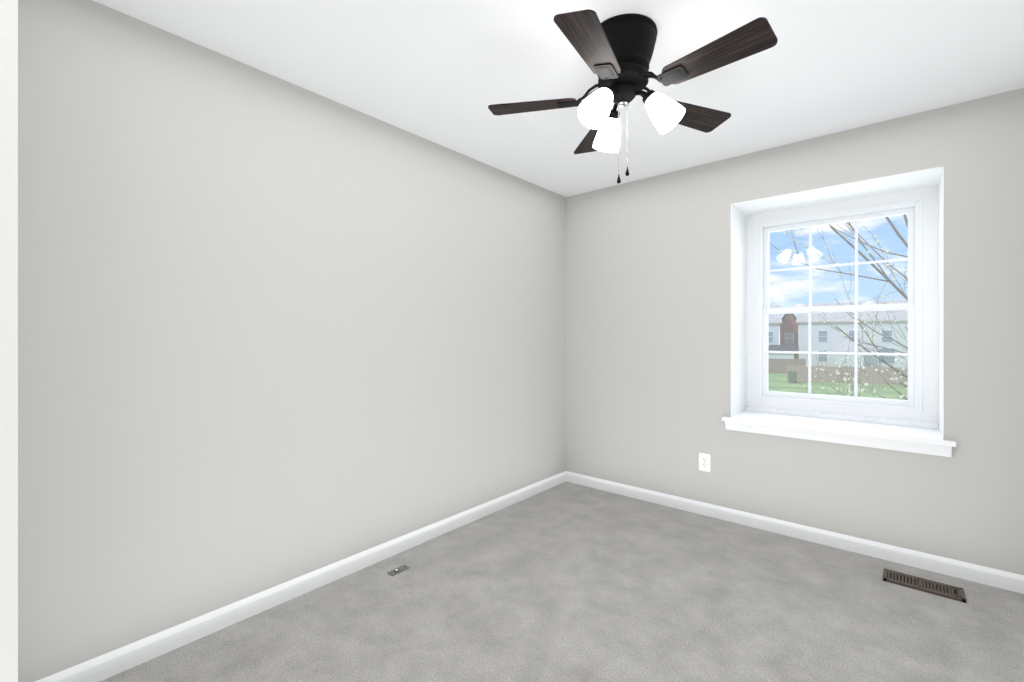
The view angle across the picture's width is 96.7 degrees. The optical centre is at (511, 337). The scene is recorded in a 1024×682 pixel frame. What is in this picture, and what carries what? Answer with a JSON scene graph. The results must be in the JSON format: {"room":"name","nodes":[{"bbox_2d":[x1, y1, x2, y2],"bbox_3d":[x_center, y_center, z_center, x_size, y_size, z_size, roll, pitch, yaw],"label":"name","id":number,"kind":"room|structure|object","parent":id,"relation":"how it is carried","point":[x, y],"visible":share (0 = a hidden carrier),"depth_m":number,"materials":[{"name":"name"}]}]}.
{"room":"empty bedroom","nodes":[
{"label":"empty bedroom","id":0,"kind":"room"},
{"bbox_2d":[0,0,17,681],"bbox_3d":[-1.659,0.015,0.984,0.600,2.440,0.780,0,0,41],"label":"door frame","id":1,"kind":"structure","parent":0,"point":[8,340],"depth_m":1.07,"materials":[{"name":"white paint"}]},
{"bbox_2d":[18,0,565,681],"bbox_3d":[-0.772,0.015,2.595,0.150,2.440,4.680,0,0,41],"label":"wall","id":2,"kind":"structure","parent":0,"point":[272,330],"depth_m":1.98,"materials":[{"name":"grey paint"}]},
{"bbox_2d":[35,471,565,681],"bbox_3d":[-0.580,1.192,2.694,0.014,0.085,3.220,0,0,41],"label":"baseboard","id":3,"kind":"structure","parent":2,"relation":"attached to","point":[117,661],"depth_m":2.06,"materials":[{"name":"white wood"}]},
{"bbox_2d":[93,0,1023,196],"bbox_3d":[0.329,-1.280,1.651,3.050,0.150,4.680,0,0,41],"label":"ceiling","id":4,"kind":"structure","parent":0,"point":[446,73],"depth_m":2.01,"materials":[{"name":"white paint"}]},
{"bbox_2d":[488,9,777,183],"bbox_3d":[0.453,-0.910,1.799,1.047,0.590,1.060,0,0,41],"label":"ceiling fan","id":5,"kind":"object","parent":4,"relation":"hanging from","point":[615,53],"visible":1,"depth_m":1.72,"materials":[{"name":"black"}]},
{"bbox_2d":[100,482,1023,681],"bbox_3d":[0.329,1.335,1.651,3.050,0.200,4.680,0,0,41],"label":"floor","id":6,"kind":"structure","parent":0,"point":[567,582],"depth_m":2.01,"materials":[{"name":"grey carpet"}]},
{"bbox_2d":[387,565,409,575],"bbox_3d":[-0.601,1.230,2.409,0.048,0.011,0.112,0,0,41],"label":"cable plate","id":7,"kind":"object","parent":6,"relation":"on","point":[400,569],"visible":1,"depth_m":2.40,"materials":[{"name":"silver metal"}]},
{"bbox_2d":[883,568,965,602],"bbox_3d":[2.040,1.227,2.265,0.300,0.016,0.136,0,0,41],"label":"floor vent","id":8,"kind":"object","parent":6,"relation":"in","point":[928,586],"visible":1,"depth_m":2.25,"materials":[{"name":"brown metal"}]},
{"bbox_2d":[566,88,1023,593],"bbox_3d":[1.675,0.015,3.222,2.750,2.440,0.544,0,0,41],"label":"wall","id":9,"kind":"structure","parent":0,"point":[648,333],"depth_m":2.81,"materials":[{"name":"grey paint"}]},
{"bbox_2d":[699,453,710,471],"bbox_3d":[1.339,0.869,3.165,0.078,0.124,0.008,0,0,41],"label":"duplex electrical outlet","id":10,"kind":"object","parent":9,"relation":"attached to","point":[704,461],"visible":1,"depth_m":3.16,"materials":[{"name":"white plastic"}]},
{"bbox_2d":[731,166,943,439],"bbox_3d":[1.987,-0.180,2.864,1.039,1.430,0.380,0,0,41],"label":"window frame","id":11,"kind":"structure","parent":9,"relation":"in","point":[741,211],"depth_m":2.95,"materials":[{"name":"white paint"}]},
{"bbox_2d":[722,411,955,456],"bbox_3d":[1.972,0.579,2.847,1.129,0.087,0.425,0,0,41],"label":"window sill","id":12,"kind":"structure","parent":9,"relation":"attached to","point":[927,441],"depth_m":2.69,"materials":[{"name":"white wood"}]},
{"bbox_2d":[745,199,937,428],"bbox_3d":[2.127,-0.146,3.028,1.029,1.362,0.120,0,0,41],"label":"window","id":13,"kind":"structure","parent":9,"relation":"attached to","point":[913,210],"depth_m":2.96,"materials":[{"name":"white plastic"}]},
{"label":"outside","id":14,"kind":"structure","parent":0,"visible":0},
{"bbox_2d":[768,346,907,399],"bbox_3d":[64.564,4.485,101.758,270.000,0.500,280.000,0,0,41],"label":"lawn","id":15,"kind":"structure","parent":14,"point":[795,389],"depth_m":37.64,"materials":[{"name":"green plant"}]},
{"bbox_2d":[768,305,781,344],"bbox_3d":[37.418,-0.275,68.962,5.590,9.000,9.700,0,0,28],"label":"house","id":16,"kind":"structure","parent":15,"relation":"on","point":[773,328],"depth_m":64.22,"materials":[{"name":"white"}]},
{"bbox_2d":[768,345,796,368],"bbox_3d":[35.662,2.625,61.363,4.548,3.200,4.700,0,0,30],"label":"carport","id":17,"kind":"object","parent":15,"relation":"on","point":[780,348],"depth_m":59.75,"materials":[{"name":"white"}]},
{"bbox_2d":[779,314,798,358],"bbox_3d":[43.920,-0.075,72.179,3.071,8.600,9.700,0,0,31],"label":"chimney","id":18,"kind":"object","parent":15,"relation":"on","point":[789,336],"depth_m":68.31,"materials":[{"name":"brown brick"}]},
{"bbox_2d":[788,371,796,382],"bbox_3d":[25.979,3.695,42.176,0.660,1.060,0.870,0,0,41],"label":"bin","id":19,"kind":"object","parent":15,"relation":"on","point":[793,374],"depth_m":41.91,"materials":[{"name":"green plastic"}]},
{"bbox_2d":[768,358,907,384],"bbox_3d":[31.526,3.335,46.598,14.772,1.779,11.183,0,0,41],"label":"fence","id":20,"kind":"object","parent":15,"relation":"on","point":[801,366],"depth_m":42.35,"materials":[{"name":"brown wood"}]},
{"bbox_2d":[769,214,907,399],"bbox_3d":[6.704,-0.813,7.764,5.082,10.104,6.248,0,0,41],"label":"tree","id":21,"kind":"object","parent":15,"relation":"on","point":[882,272],"depth_m":7.89,"materials":[{"name":"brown plant"}]},
{"bbox_2d":[833,341,867,366],"bbox_3d":[43.475,2.375,58.625,3.515,3.700,4.700,0,0,37],"label":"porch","id":22,"kind":"object","parent":15,"relation":"on","point":[841,349],"depth_m":57.46,"materials":[{"name":"white"}]},
{"bbox_2d":[796,300,907,367],"bbox_3d":[49.369,-0.375,63.085,16.561,9.200,10.410,0,0,41],"label":"house","id":23,"kind":"structure","parent":15,"relation":"on","point":[825,331],"depth_m":60.98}
]}

